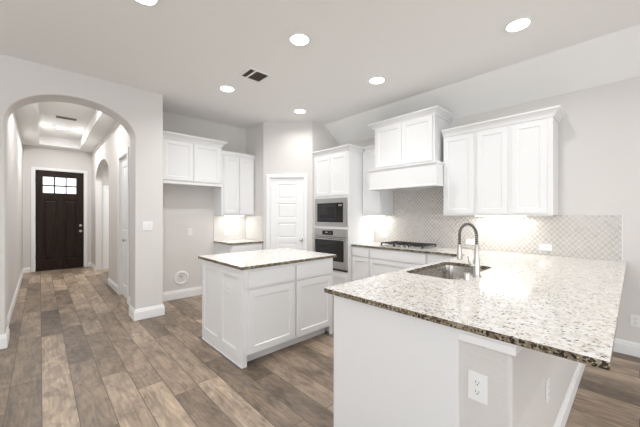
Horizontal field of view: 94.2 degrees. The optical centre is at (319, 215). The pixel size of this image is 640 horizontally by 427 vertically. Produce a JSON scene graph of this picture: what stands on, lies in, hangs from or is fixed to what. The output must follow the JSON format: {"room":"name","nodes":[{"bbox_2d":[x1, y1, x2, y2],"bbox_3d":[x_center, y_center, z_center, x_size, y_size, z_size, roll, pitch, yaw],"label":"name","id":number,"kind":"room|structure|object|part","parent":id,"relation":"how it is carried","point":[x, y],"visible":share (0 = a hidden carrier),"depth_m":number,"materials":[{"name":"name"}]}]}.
{"room":"kitchen","nodes":[
{"label":"kitchen","id":0,"kind":"room"},
{"bbox_2d":[7,111,22,314],"bbox_3d":[-5.351,-0.328,5.167,0.120,3.400,5.340,0,0,-43],"label":"wall","id":1,"kind":"structure","parent":0,"point":[14,141],"depth_m":4.74,"materials":[{"name":"white paint"}]},
{"bbox_2d":[7,267,29,326],"bbox_3d":[-5.224,1.312,5.211,0.127,0.119,5.210,0,0,-43],"label":"baseboard","id":2,"kind":"structure","parent":1,"relation":"attached to","point":[24,270],"depth_m":4.70,"materials":[{"name":"white wood"}]},
{"bbox_2d":[23,145,90,271],"bbox_3d":[-6.095,-0.328,8.065,3.020,3.400,0.140,0,0,-43],"label":"wall","id":3,"kind":"structure","parent":0,"point":[35,156],"depth_m":7.33,"materials":[{"name":"white paint"}]},
{"bbox_2d":[31,166,86,271],"bbox_3d":[-6.591,0.099,7.555,1.075,2.545,0.182,0,0,-43],"label":"door","id":4,"kind":"structure","parent":3,"relation":"in","point":[58,196],"depth_m":7.50,"materials":[{"name":"brown wood"}]},
{"bbox_3d":[-6.735,0.364,7.429,0.269,1.497,0.012,0,0,-43],"label":"panel","id":5,"kind":"part","parent":4,"relation":"part of","materials":[{"name":"brown wood"}]},
{"bbox_3d":[-6.454,0.364,7.694,0.260,1.497,0.012,0,0,-43],"label":"panel","id":6,"kind":"part","parent":4,"relation":"part of","materials":[{"name":"brown wood"}]},
{"bbox_2d":[15,103,116,151],"bbox_3d":[-4.842,-1.788,5.639,1.520,0.220,5.350,0,0,-43],"label":"ceiling","id":7,"kind":"structure","parent":0,"point":[27,116],"depth_m":6.11,"materials":[{"name":"white paint"}]},
{"bbox_2d":[39,102,95,139],"bbox_3d":[-4.842,-1.948,5.639,1.520,0.100,5.350,0,0,-43],"label":"ceiling","id":8,"kind":"structure","parent":0,"point":[48,124],"depth_m":5.90,"materials":[{"name":"white paint"}]},
{"bbox_2d":[54,115,78,121],"bbox_3d":[-4.955,-1.893,5.814,0.365,0.009,0.240,0,0,-43],"label":"ceiling vent","id":9,"kind":"object","parent":8,"relation":"in","point":[55,116],"visible":1,"depth_m":5.82,"materials":[{"name":"white metal"}]},
{"bbox_2d":[0,54,162,333],"bbox_3d":[-4.245,-0.148,2.349,5.437,3.040,0.300,0,0,-43],"label":"wall","id":10,"kind":"structure","parent":0,"point":[22,82],"depth_m":3.88,"materials":[{"name":"white paint"}]},
{"bbox_2d":[0,326,9,348],"bbox_3d":[-3.833,1.298,2.725,1.354,0.147,0.316,0,0,-43],"label":"baseboard","id":11,"kind":"structure","parent":10,"relation":"attached to","point":[4,338],"depth_m":3.07,"materials":[{"name":"white wood"}]},
{"bbox_2d":[143,221,152,230],"bbox_3d":[-2.298,0.144,3.969,0.120,0.120,0.009,0,0,-43],"label":"light switch","id":12,"kind":"object","parent":10,"relation":"attached to","point":[148,225],"visible":1,"depth_m":3.97,"materials":[{"name":"white plastic"}]},
{"bbox_2d":[129,286,201,320],"bbox_3d":[-2.146,1.298,4.578,1.379,0.147,0.701,0,0,-43],"label":"baseboard","id":13,"kind":"structure","parent":10,"relation":"attached to","point":[157,310],"depth_m":4.08,"materials":[{"name":"white wood"}]},
{"bbox_2d":[102,163,108,188],"bbox_3d":[-5.005,-0.128,8.034,1.475,3.000,0.120,0,0,-43],"label":"wall","id":14,"kind":"structure","parent":0,"point":[105,177],"depth_m":7.55,"materials":[{"name":"white paint"}]},
{"bbox_2d":[102,185,108,269],"bbox_3d":[-5.152,0.309,7.800,0.910,2.124,0.018,0,0,-43],"label":"door","id":15,"kind":"structure","parent":14,"relation":"in","point":[105,192],"depth_m":7.53,"materials":[{"name":"white wood"}]},
{"bbox_2d":[91,122,129,295],"bbox_3d":[-4.317,-0.328,6.140,0.130,3.400,5.340,0,0,-43],"label":"wall","id":16,"kind":"structure","parent":0,"point":[117,138],"depth_m":5.87,"materials":[{"name":"white paint"}]},
{"bbox_2d":[88,262,95,270],"bbox_3d":[-5.855,1.312,7.624,0.075,0.119,0.830,0,0,-43],"label":"baseboard","id":17,"kind":"structure","parent":16,"relation":"attached to","point":[90,264],"depth_m":7.71,"materials":[{"name":"white wood"}]},
{"bbox_2d":[108,277,117,293],"bbox_3d":[-3.834,1.306,5.614,0.144,0.129,1.041,0,0,-43],"label":"baseboard","id":18,"kind":"structure","parent":16,"relation":"attached to","point":[111,283],"depth_m":5.51,"materials":[{"name":"white wood"}]},
{"bbox_2d":[118,146,128,303],"bbox_3d":[-3.192,0.157,4.913,0.173,2.428,0.838,0,0,-43],"label":"door","id":19,"kind":"structure","parent":16,"relation":"in","point":[123,156],"depth_m":5.01,"materials":[{"name":"white wood"}]},
{"bbox_2d":[163,111,245,291],"bbox_3d":[-2.046,-0.148,5.237,1.800,3.040,0.120,0,0,-43],"label":"wall","id":20,"kind":"structure","parent":0,"point":[184,207],"depth_m":5.01,"materials":[{"name":"white paint"}]},
{"bbox_2d":[174,271,188,284],"bbox_3d":[-2.282,1.035,4.910,0.234,0.234,0.029,0,0,-43],"label":"water supply box","id":21,"kind":"object","parent":20,"relation":"attached to","point":[181,277],"visible":1,"depth_m":4.91,"materials":[{"name":"white plastic"}]},
{"bbox_3d":[-2.291,1.035,4.920,0.158,0.158,0.003,0,0,-43],"label":"plate","id":22,"kind":"part","parent":21,"relation":"part of","materials":[{"name":"white plastic"}]},
{"bbox_2d":[188,228,191,235],"bbox_3d":[-2.191,0.282,5.011,0.076,0.120,0.008,0,0,-43],"label":"electrical outlet","id":23,"kind":"object","parent":20,"relation":"attached to","point":[189,229],"visible":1,"depth_m":5.01,"materials":[{"name":"white plastic"}]},
{"bbox_2d":[163,130,227,187],"bbox_3d":[-2.094,-0.858,4.812,1.067,0.756,0.428,0,0,-43],"label":"upper cabinet","id":24,"kind":"object","parent":20,"relation":"attached to","point":[188,160],"visible":0.88,"depth_m":4.67,"materials":[{"name":"white wood"}]},
{"bbox_3d":[-2.164,-0.833,4.542,0.439,0.600,0.020,0,0,-43],"label":"door","id":25,"kind":"part","parent":24,"relation":"part of","materials":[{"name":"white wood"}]},
{"bbox_3d":[-2.141,-0.495,4.813,1.000,0.030,0.361,0,0,-43],"label":"light rail","id":26,"kind":"part","parent":24,"relation":"part of","materials":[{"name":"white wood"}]},
{"bbox_3d":[-2.094,-1.190,4.812,1.067,0.093,0.428,0,0,-43],"label":"crown moulding","id":27,"kind":"part","parent":24,"relation":"part of","materials":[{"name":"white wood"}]},
{"bbox_3d":[-1.835,-0.833,4.851,0.434,0.600,0.020,0,0,-43],"label":"door","id":28,"kind":"part","parent":24,"relation":"part of","materials":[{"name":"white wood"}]},
{"bbox_2d":[214,150,254,214],"bbox_3d":[-1.555,-0.550,5.374,0.663,1.099,0.348,0,0,-43],"label":"upper cabinet","id":29,"kind":"object","parent":20,"relation":"attached to","point":[235,196],"visible":0.91,"depth_m":5.23,"materials":[{"name":"white wood"}]},
{"bbox_3d":[-1.539,-0.513,5.178,0.281,0.985,0.020,0,0,-43],"label":"door","id":30,"kind":"part","parent":29,"relation":"part of","materials":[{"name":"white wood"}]},
{"bbox_3d":[-1.555,-1.067,5.374,0.663,0.067,0.348,0,0,-43],"label":"crown moulding","id":31,"kind":"part","parent":29,"relation":"part of","materials":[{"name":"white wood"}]},
{"bbox_3d":[-1.323,-0.513,5.381,0.283,0.985,0.020,0,0,-43],"label":"door","id":32,"kind":"part","parent":29,"relation":"part of","materials":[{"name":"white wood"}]},
{"bbox_2d":[214,215,262,240],"bbox_3d":[-1.450,0.229,5.285,0.634,0.456,0.624,0,0,-43],"label":"tile backsplash","id":33,"kind":"structure","parent":20,"relation":"attached to","point":[250,227],"depth_m":5.49,"materials":[{"name":"white"}]},
{"bbox_2d":[246,122,263,249],"bbox_3d":[-1.193,-0.148,5.560,0.115,3.040,0.678,0,0,-43],"label":"wall","id":34,"kind":"structure","parent":0,"point":[254,134],"depth_m":5.39,"materials":[{"name":"white paint"}]},
{"bbox_2d":[264,121,311,250],"bbox_3d":[-0.567,-0.148,5.321,0.868,3.040,0.120,0,0,2],"label":"wall","id":35,"kind":"structure","parent":0,"point":[287,144],"depth_m":5.26,"materials":[{"name":"white paint"}]},
{"bbox_2d":[266,174,306,250],"bbox_3d":[-0.584,0.323,5.293,0.728,2.097,0.176,0,0,2],"label":"door","id":36,"kind":"structure","parent":35,"relation":"in","point":[286,194],"depth_m":5.28,"materials":[{"name":"white wood"}]},
{"bbox_2d":[0,0,639,144],"bbox_3d":[-0.113,-1.575,0.237,8.560,0.465,10.500,0,0,-43],"label":"ceiling","id":37,"kind":"structure","parent":0,"point":[459,57],"depth_m":2.98,"materials":[{"name":"white paint"}]},
{"bbox_2d":[135,0,158,5],"bbox_3d":[-1.332,-1.652,2.249,0.204,0.011,0.204,0,0,-43],"label":"recessed light","id":38,"kind":"object","parent":37,"relation":"in","point":[145,2],"visible":1,"depth_m":2.31,"materials":[{"name":"white plastic"}]},
{"bbox_2d":[219,85,234,91],"bbox_3d":[-1.216,-1.652,3.890,0.204,0.011,0.204,0,0,-43],"label":"recessed light","id":39,"kind":"object","parent":37,"relation":"in","point":[226,88],"visible":1,"depth_m":3.87,"materials":[{"name":"white plastic"}]},
{"bbox_2d":[238,67,271,83],"bbox_3d":[-0.771,-1.653,3.525,0.300,0.009,0.280,0,0,-43],"label":"ceiling vent","id":40,"kind":"object","parent":37,"relation":"in","point":[252,74],"visible":1,"depth_m":3.52,"materials":[{"name":"white metal"}]},
{"bbox_2d":[289,33,310,45],"bbox_3d":[-0.191,-1.652,2.802,0.204,0.011,0.204,0,0,-43],"label":"recessed light","id":41,"kind":"object","parent":37,"relation":"in","point":[299,39],"visible":1,"depth_m":2.79,"materials":[{"name":"white plastic"}]},
{"bbox_2d":[294,109,305,113],"bbox_3d":[-0.320,-1.652,4.732,0.204,0.011,0.204,0,0,-43],"label":"recessed light","id":42,"kind":"object","parent":37,"relation":"in","point":[300,111],"visible":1,"depth_m":4.72,"materials":[{"name":"white plastic"}]},
{"bbox_2d":[369,76,384,83],"bbox_3d":[0.698,-1.652,3.648,0.204,0.011,0.204,0,0,-43],"label":"recessed light","id":43,"kind":"object","parent":37,"relation":"in","point":[377,79],"visible":1,"depth_m":3.64,"materials":[{"name":"white plastic"}]},
{"bbox_2d":[504,17,531,31],"bbox_3d":[1.722,-1.652,2.586,0.204,0.011,0.204,0,0,-43],"label":"recessed light","id":44,"kind":"object","parent":37,"relation":"in","point":[518,24],"visible":1,"depth_m":2.57,"materials":[{"name":"white plastic"}]},
{"bbox_2d":[0,267,639,426],"bbox_3d":[-1.238,1.432,2.337,9.800,0.120,15.100,0,0,-43],"label":"floor","id":45,"kind":"structure","parent":0,"point":[75,355],"depth_m":2.55,"materials":[{"name":"brown wood"}]},
{"bbox_2d":[215,243,261,253],"bbox_3d":[-1.445,0.930,5.296,0.611,0.883,0.613,0,0,-43],"label":"base cabinet","id":46,"kind":"object","parent":45,"relation":"on","point":[219,248],"visible":0.1,"depth_m":5.07,"materials":[{"name":"white wood"}]},
{"bbox_2d":[214,239,262,244],"bbox_3d":[-1.450,0.473,5.283,0.635,0.030,0.626,0,0,-43],"label":"countertop","id":47,"kind":"structure","parent":46,"relation":"on","point":[238,241],"depth_m":5.18,"materials":[{"name":"beige stone"}]},
{"bbox_3d":[-1.242,0.572,5.080,0.571,0.130,0.020,0,0,-43],"label":"drawer","id":48,"kind":"part","parent":46,"relation":"part of","materials":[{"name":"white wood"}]},
{"bbox_2d":[202,258,332,368],"bbox_3d":[-0.574,0.930,3.379,1.176,0.883,0.923,0,0,-43],"label":"base cabinet","id":49,"kind":"object","parent":45,"relation":"on","point":[270,309],"visible":0.95,"depth_m":2.96,"materials":[{"name":"white wood"}]},
{"bbox_3d":[-0.999,0.930,2.992,0.014,0.883,0.903,0,0,-43],"label":"panel","id":50,"kind":"part","parent":49,"relation":"part of","materials":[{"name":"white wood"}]},
{"bbox_2d":[198,248,336,269],"bbox_3d":[-0.590,0.473,3.405,1.215,0.030,1.002,0,0,-43],"label":"countertop","id":51,"kind":"structure","parent":49,"relation":"on","point":[246,260],"depth_m":3.22,"materials":[{"name":"beige stone"}]},
{"bbox_3d":[-0.457,0.974,2.869,0.532,0.572,0.020,0,0,-43],"label":"door","id":52,"kind":"part","parent":49,"relation":"part of","materials":[{"name":"white wood"}]},
{"bbox_3d":[-0.457,0.591,2.869,0.532,0.152,0.020,0,0,-43],"label":"drawer","id":53,"kind":"part","parent":49,"relation":"part of","materials":[{"name":"white wood"}]},
{"bbox_3d":[-0.275,0.930,3.067,1.144,0.883,0.018,0,0,-43],"label":"frame","id":54,"kind":"part","parent":49,"relation":"part of","materials":[{"name":"white wood"}]},
{"bbox_3d":[-0.057,0.591,3.245,0.515,0.152,0.020,0,0,-43],"label":"drawer","id":55,"kind":"part","parent":49,"relation":"part of","materials":[{"name":"white wood"}]},
{"bbox_3d":[-0.057,0.974,3.245,0.515,0.572,0.020,0,0,-43],"label":"door","id":56,"kind":"part","parent":49,"relation":"part of","materials":[{"name":"white wood"}]},
{"bbox_2d":[312,144,374,295],"bbox_3d":[0.422,0.135,5.172,0.729,2.475,0.872,0,0,-43],"label":"tall cabinet","id":57,"kind":"object","parent":45,"relation":"on","point":[338,171],"visible":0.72,"depth_m":4.86,"materials":[{"name":"white wood"}]},
{"bbox_3d":[0.046,-0.660,5.113,0.020,0.665,0.362,0,0,-43],"label":"door","id":58,"kind":"part","parent":57,"relation":"part of","materials":[{"name":"white wood"}]},
{"bbox_2d":[314,228,347,272],"bbox_3d":[0.336,0.567,5.122,0.586,0.679,0.754,0,0,-43],"label":"wall oven","id":59,"kind":"object","parent":57,"relation":"in","point":[330,241],"visible":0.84,"depth_m":4.86,"materials":[{"name":"grey metal"}]},
{"bbox_3d":[0.141,0.397,4.939,0.052,0.021,0.686,0,0,-43],"label":"handle","id":60,"kind":"part","parent":59,"relation":"part of","materials":[{"name":"silver metal"}]},
{"bbox_3d":[0.156,0.568,4.980,0.035,0.372,0.670,0,0,-43],"label":"door glass","id":61,"kind":"part","parent":59,"relation":"part of","materials":[{"name":"black glass"}]},
{"bbox_3d":[0.174,0.292,4.969,0.024,0.130,0.754,0,0,-43],"label":"control panel","id":62,"kind":"part","parent":59,"relation":"part of","materials":[{"name":"silver metal"}]},
{"bbox_2d":[315,197,347,226],"bbox_3d":[0.322,-0.051,5.108,0.425,0.465,0.754,0,0,-43],"label":"microwave","id":63,"kind":"object","parent":57,"relation":"in","point":[328,211],"visible":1,"depth_m":4.94,"materials":[{"name":"grey plastic"}]},
{"bbox_3d":[0.124,-0.043,5.025,0.021,0.318,0.486,0,0,-43],"label":"door glass","id":64,"kind":"part","parent":63,"relation":"part of","materials":[{"name":"black glass"}]},
{"bbox_3d":[0.332,-0.043,4.804,0.021,0.318,0.118,0,0,-43],"label":"control panel","id":65,"kind":"part","parent":63,"relation":"part of","materials":[{"name":"black glass"}]},
{"bbox_3d":[0.186,0.162,4.990,0.021,2.420,0.812,0,0,-43],"label":"frame","id":66,"kind":"part","parent":57,"relation":"part of","materials":[{"name":"white wood"}]},
{"bbox_3d":[0.302,-1.063,5.058,0.397,0.080,0.872,0,0,-43],"label":"crown moulding","id":67,"kind":"part","parent":57,"relation":"part of","materials":[{"name":"white wood"}]},
{"bbox_3d":[0.300,-0.660,4.843,0.020,0.665,0.362,0,0,-43],"label":"door","id":68,"kind":"part","parent":57,"relation":"part of","materials":[{"name":"white wood"}]},
{"bbox_3d":[0.173,1.102,4.978,0.020,0.290,0.712,0,0,-43],"label":"drawer","id":69,"kind":"part","parent":57,"relation":"part of","materials":[{"name":"white wood"}]},
{"bbox_3d":[0.702,0.162,4.932,0.651,2.420,0.020,0,0,-43],"label":"panel","id":70,"kind":"part","parent":57,"relation":"part of","materials":[{"name":"white wood"}]},
{"bbox_2d":[352,246,369,280],"bbox_3d":[0.844,0.930,4.809,0.612,0.883,0.342,0,0,-43],"label":"base cabinet","id":71,"kind":"object","parent":45,"relation":"on","point":[361,255],"visible":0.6,"depth_m":4.61,"materials":[{"name":"white wood"}]},
{"bbox_3d":[0.629,0.570,4.606,0.020,0.135,0.326,0,0,-43],"label":"drawer","id":72,"kind":"part","parent":71,"relation":"part of","materials":[{"name":"white wood"}]},
{"bbox_3d":[0.629,0.957,4.606,0.020,0.600,0.326,0,0,-43],"label":"door","id":73,"kind":"part","parent":71,"relation":"part of","materials":[{"name":"white wood"}]},
{"bbox_2d":[334,295,459,426],"bbox_3d":[1.158,0.931,2.366,2.270,0.882,0.793,0,0,-43],"label":"base cabinet","id":74,"kind":"object","parent":45,"relation":"on","point":[392,369],"visible":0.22,"depth_m":1.54,"materials":[{"name":"white wood"}]},
{"bbox_2d":[324,242,626,370],"bbox_3d":[0.927,0.473,3.038,2.921,0.030,3.043,0,0,-43],"label":"countertop","id":75,"kind":"structure","parent":74,"relation":"on","point":[563,307],"depth_m":1.68,"materials":[{"name":"beige stone"}]},
{"bbox_2d":[379,241,435,249],"bbox_3d":[1.261,0.431,4.320,0.442,0.054,0.678,0,0,-43],"label":"gas cooktop","id":76,"kind":"object","parent":75,"relation":"in","point":[398,244],"visible":1,"depth_m":4.24,"materials":[{"name":"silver metal"}]},
{"bbox_3d":[1.259,0.452,4.327,0.435,0.012,0.665,0,0,-43],"label":"plate","id":77,"kind":"part","parent":76,"relation":"part of","materials":[{"name":"silver metal"}]},
{"bbox_2d":[412,265,486,279],"bbox_3d":[1.105,0.597,2.520,0.835,0.215,0.465,0,0,-43],"label":"sink","id":78,"kind":"object","parent":75,"relation":"in","point":[454,272],"visible":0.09,"depth_m":2.84,"materials":[{"name":"grey metal"}]},
{"bbox_2d":[463,272,470,280],"bbox_3d":[1.038,0.433,2.100,0.046,0.050,0.046,0,0,-43],"label":"air gap cap","id":79,"kind":"object","parent":75,"relation":"on","point":[466,276],"visible":1,"depth_m":2.08,"materials":[{"name":"silver metal"}]},
{"bbox_2d":[457,222,480,277],"bbox_3d":[1.110,0.255,2.252,0.100,0.404,0.189,0,0,-34],"label":"kitchen faucet","id":80,"kind":"object","parent":75,"relation":"on","point":[476,262],"visible":1,"depth_m":2.21,"materials":[{"name":"silver metal"}]},
{"bbox_2d":[370,248,426,276],"bbox_3d":[1.275,0.930,4.352,0.612,0.883,0.910,0,0,-43],"label":"base cabinet","id":81,"kind":"object","parent":45,"relation":"on","point":[382,261],"visible":0.27,"depth_m":4.19,"materials":[{"name":"white wood"}]},
{"bbox_3d":[1.059,0.804,4.149,0.020,0.295,0.886,0,0,-43],"label":"drawer","id":82,"kind":"part","parent":81,"relation":"part of","materials":[{"name":"white wood"}]},
{"bbox_3d":[1.059,0.570,4.149,0.020,0.135,0.886,0,0,-43],"label":"drawer","id":83,"kind":"part","parent":81,"relation":"part of","materials":[{"name":"white wood"}]},
{"bbox_2d":[427,254,456,263],"bbox_3d":[1.765,0.930,3.830,0.612,0.883,0.518,0,0,-43],"label":"base cabinet","id":84,"kind":"object","parent":45,"relation":"on","point":[431,258],"visible":0.11,"depth_m":3.71,"materials":[{"name":"white wood"}]},
{"bbox_2d":[312,121,339,251],"bbox_3d":[0.135,-0.148,5.582,0.851,3.040,0.117,0,0,-43],"label":"wall","id":85,"kind":"structure","parent":0,"point":[322,139],"depth_m":5.33,"materials":[{"name":"white paint"}]},
{"bbox_2d":[340,76,639,342],"bbox_3d":[3.456,-0.143,2.580,0.130,3.030,9.020,0,0,-43],"label":"wall","id":86,"kind":"structure","parent":0,"point":[599,132],"depth_m":3.05,"materials":[{"name":"white paint"}]},
{"bbox_2d":[363,145,392,214],"bbox_3d":[0.932,-0.552,4.876,0.392,1.102,0.373,0,0,-43],"label":"upper cabinet","id":87,"kind":"object","parent":86,"relation":"attached to","point":[380,202],"visible":0.66,"depth_m":4.79,"materials":[{"name":"white wood"}]},
{"bbox_3d":[0.832,-1.063,4.744,0.065,0.080,0.304,0,0,-43],"label":"crown moulding","id":88,"kind":"part","parent":87,"relation":"part of","materials":[{"name":"white wood"}]},
{"bbox_3d":[0.829,-0.506,4.780,0.020,0.973,0.342,0,0,-43],"label":"door","id":89,"kind":"part","parent":87,"relation":"part of","materials":[{"name":"white wood"}]},
{"bbox_2d":[368,105,453,190],"bbox_3d":[1.305,-0.886,4.349,0.572,1.013,1.109,0,0,-43],"label":"range hood","id":90,"kind":"object","parent":86,"relation":"attached to","point":[408,147],"visible":0.93,"depth_m":4.10,"materials":[{"name":"white wood"}]},
{"bbox_3d":[1.007,-1.012,4.380,0.020,0.585,0.446,0,0,-43],"label":"panel","id":91,"kind":"part","parent":90,"relation":"part of","materials":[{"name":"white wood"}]},
{"bbox_3d":[1.181,-0.674,4.222,0.217,0.052,1.094,0,0,-43],"label":"ledge moulding","id":92,"kind":"part","parent":90,"relation":"part of","materials":[{"name":"white wood"}]},
{"bbox_3d":[1.186,-0.393,4.227,0.203,0.026,1.066,0,0,-43],"label":"moulding","id":93,"kind":"part","parent":90,"relation":"part of","materials":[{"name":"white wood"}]},
{"bbox_3d":[1.313,-1.348,4.359,0.547,0.090,1.106,0,0,-43],"label":"crown moulding","id":94,"kind":"part","parent":90,"relation":"part of","materials":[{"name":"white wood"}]},
{"bbox_3d":[1.315,-1.012,4.052,0.020,0.585,0.446,0,0,-43],"label":"panel","id":95,"kind":"part","parent":90,"relation":"part of","materials":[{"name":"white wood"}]},
{"bbox_2d":[375,189,621,260],"bbox_3d":[1.973,0.038,4.052,0.009,0.837,3.000,0,0,-43],"label":"tile backsplash","id":96,"kind":"structure","parent":86,"relation":"attached to","point":[417,216],"depth_m":3.71,"materials":[{"name":"tile"}]},
{"bbox_2d":[466,239,474,244],"bbox_3d":[2.017,0.357,3.993,0.008,0.072,0.116,0,0,-43],"label":"electrical outlet","id":97,"kind":"object","parent":96,"relation":"attached to","point":[468,241],"visible":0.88,"depth_m":3.99,"materials":[{"name":"white plastic"}]},
{"bbox_2d":[539,244,551,250],"bbox_3d":[2.577,0.367,3.398,0.008,0.072,0.120,0,0,-43],"label":"electrical outlet","id":98,"kind":"object","parent":96,"relation":"attached to","point":[548,247],"visible":1,"depth_m":3.40,"materials":[{"name":"white plastic"}]},
{"bbox_2d":[622,214,622,260],"bbox_3d":[3.004,0.225,2.957,0.011,0.464,0.008,0,0,-43],"label":"edging","id":99,"kind":"object","parent":96,"relation":"attached to","point":[622,214],"visible":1,"depth_m":2.95,"materials":[{"name":"white plastic"}]},
{"bbox_2d":[441,105,565,215],"bbox_3d":[2.148,-0.554,3.584,0.392,1.118,1.221,0,0,-43],"label":"upper cabinet","id":100,"kind":"object","parent":86,"relation":"attached to","point":[508,165],"visible":1,"depth_m":3.40,"materials":[{"name":"white wood"}]},
{"bbox_3d":[1.761,-0.516,3.790,0.020,0.993,0.372,0,0,-43],"label":"door","id":101,"kind":"part","parent":100,"relation":"part of","materials":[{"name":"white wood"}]},
{"bbox_3d":[2.027,-0.516,3.508,0.020,0.993,0.322,0,0,-43],"label":"door","id":102,"kind":"part","parent":100,"relation":"part of","materials":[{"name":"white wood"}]},
{"bbox_3d":[2.038,0.002,3.525,0.020,0.006,1.152,0,0,-43],"label":"light rail","id":103,"kind":"part","parent":100,"relation":"part of","materials":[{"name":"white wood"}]},
{"bbox_3d":[2.148,-1.071,3.584,0.392,0.085,1.221,0,0,-43],"label":"crown moulding","id":104,"kind":"part","parent":100,"relation":"part of","materials":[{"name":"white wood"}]},
{"bbox_3d":[2.277,-0.516,3.242,0.020,0.993,0.320,0,0,-43],"label":"door","id":105,"kind":"part","parent":100,"relation":"part of","materials":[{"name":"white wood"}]},
{"bbox_2d":[613,338,639,357],"bbox_3d":[4.667,1.304,1.188,0.016,0.134,5.332,0,0,-43],"label":"baseboard","id":106,"kind":"structure","parent":86,"relation":"attached to","point":[631,348],"depth_m":2.93,"materials":[{"name":"white wood"}]},
{"bbox_2d":[630,314,639,327],"bbox_3d":[3.067,1.027,2.892,0.008,0.116,0.072,0,0,-43],"label":"electrical outlet","id":107,"kind":"object","parent":86,"relation":"attached to","point":[634,319],"visible":1,"depth_m":2.89,"materials":[{"name":"white plastic"}]},
{"bbox_2d":[460,341,577,426],"bbox_3d":[1.725,0.931,2.227,2.875,0.882,0.214,0,0,-43],"label":"wall","id":108,"kind":"structure","parent":0,"point":[517,384],"depth_m":1.29,"materials":[{"name":"white paint"}]},
{"bbox_2d":[468,370,487,404],"bbox_3d":[0.663,0.724,1.252,0.008,0.120,0.076,0,0,-43],"label":"electrical outlet","id":109,"kind":"object","parent":108,"relation":"attached to","point":[477,383],"visible":1,"depth_m":1.25,"materials":[{"name":"white plastic"}]},
{"bbox_2d":[473,379,481,386],"bbox_3d":[0.661,0.705,1.250,0.002,0.028,0.033,0,0,-43],"label":"receptacle","id":110,"kind":"object","parent":109,"relation":"attached to","point":[476,382],"depth_m":1.25,"materials":[{"name":"white plastic"}]},
{"bbox_2d":[473,388,481,396],"bbox_3d":[0.661,0.744,1.250,0.002,0.028,0.033,0,0,-43],"label":"receptacle","id":111,"kind":"object","parent":109,"relation":"attached to","point":[477,392],"depth_m":1.25,"materials":[{"name":"white plastic"}]},
{"bbox_2d":[458,329,522,356],"bbox_3d":[0.741,0.517,1.273,0.186,0.057,0.225,0,0,-43],"label":"trim","id":112,"kind":"structure","parent":108,"relation":"attached to","point":[510,349],"depth_m":1.21,"materials":[{"name":"white wood"}]},
{"bbox_2d":[546,377,549,404],"bbox_3d":[1.239,0.952,1.616,0.076,0.124,0.008,0,0,-43],"label":"electrical outlet","id":113,"kind":"object","parent":108,"relation":"attached to","point":[548,379],"visible":1,"depth_m":1.60,"materials":[{"name":"white plastic"}]},
{"bbox_2d":[553,362,585,426],"bbox_3d":[1.732,1.304,2.208,2.891,0.134,0.210,0,0,-43],"label":"baseboard","id":114,"kind":"structure","parent":108,"relation":"attached to","point":[563,414],"depth_m":2.09,"materials":[{"name":"white wood"}]}
]}

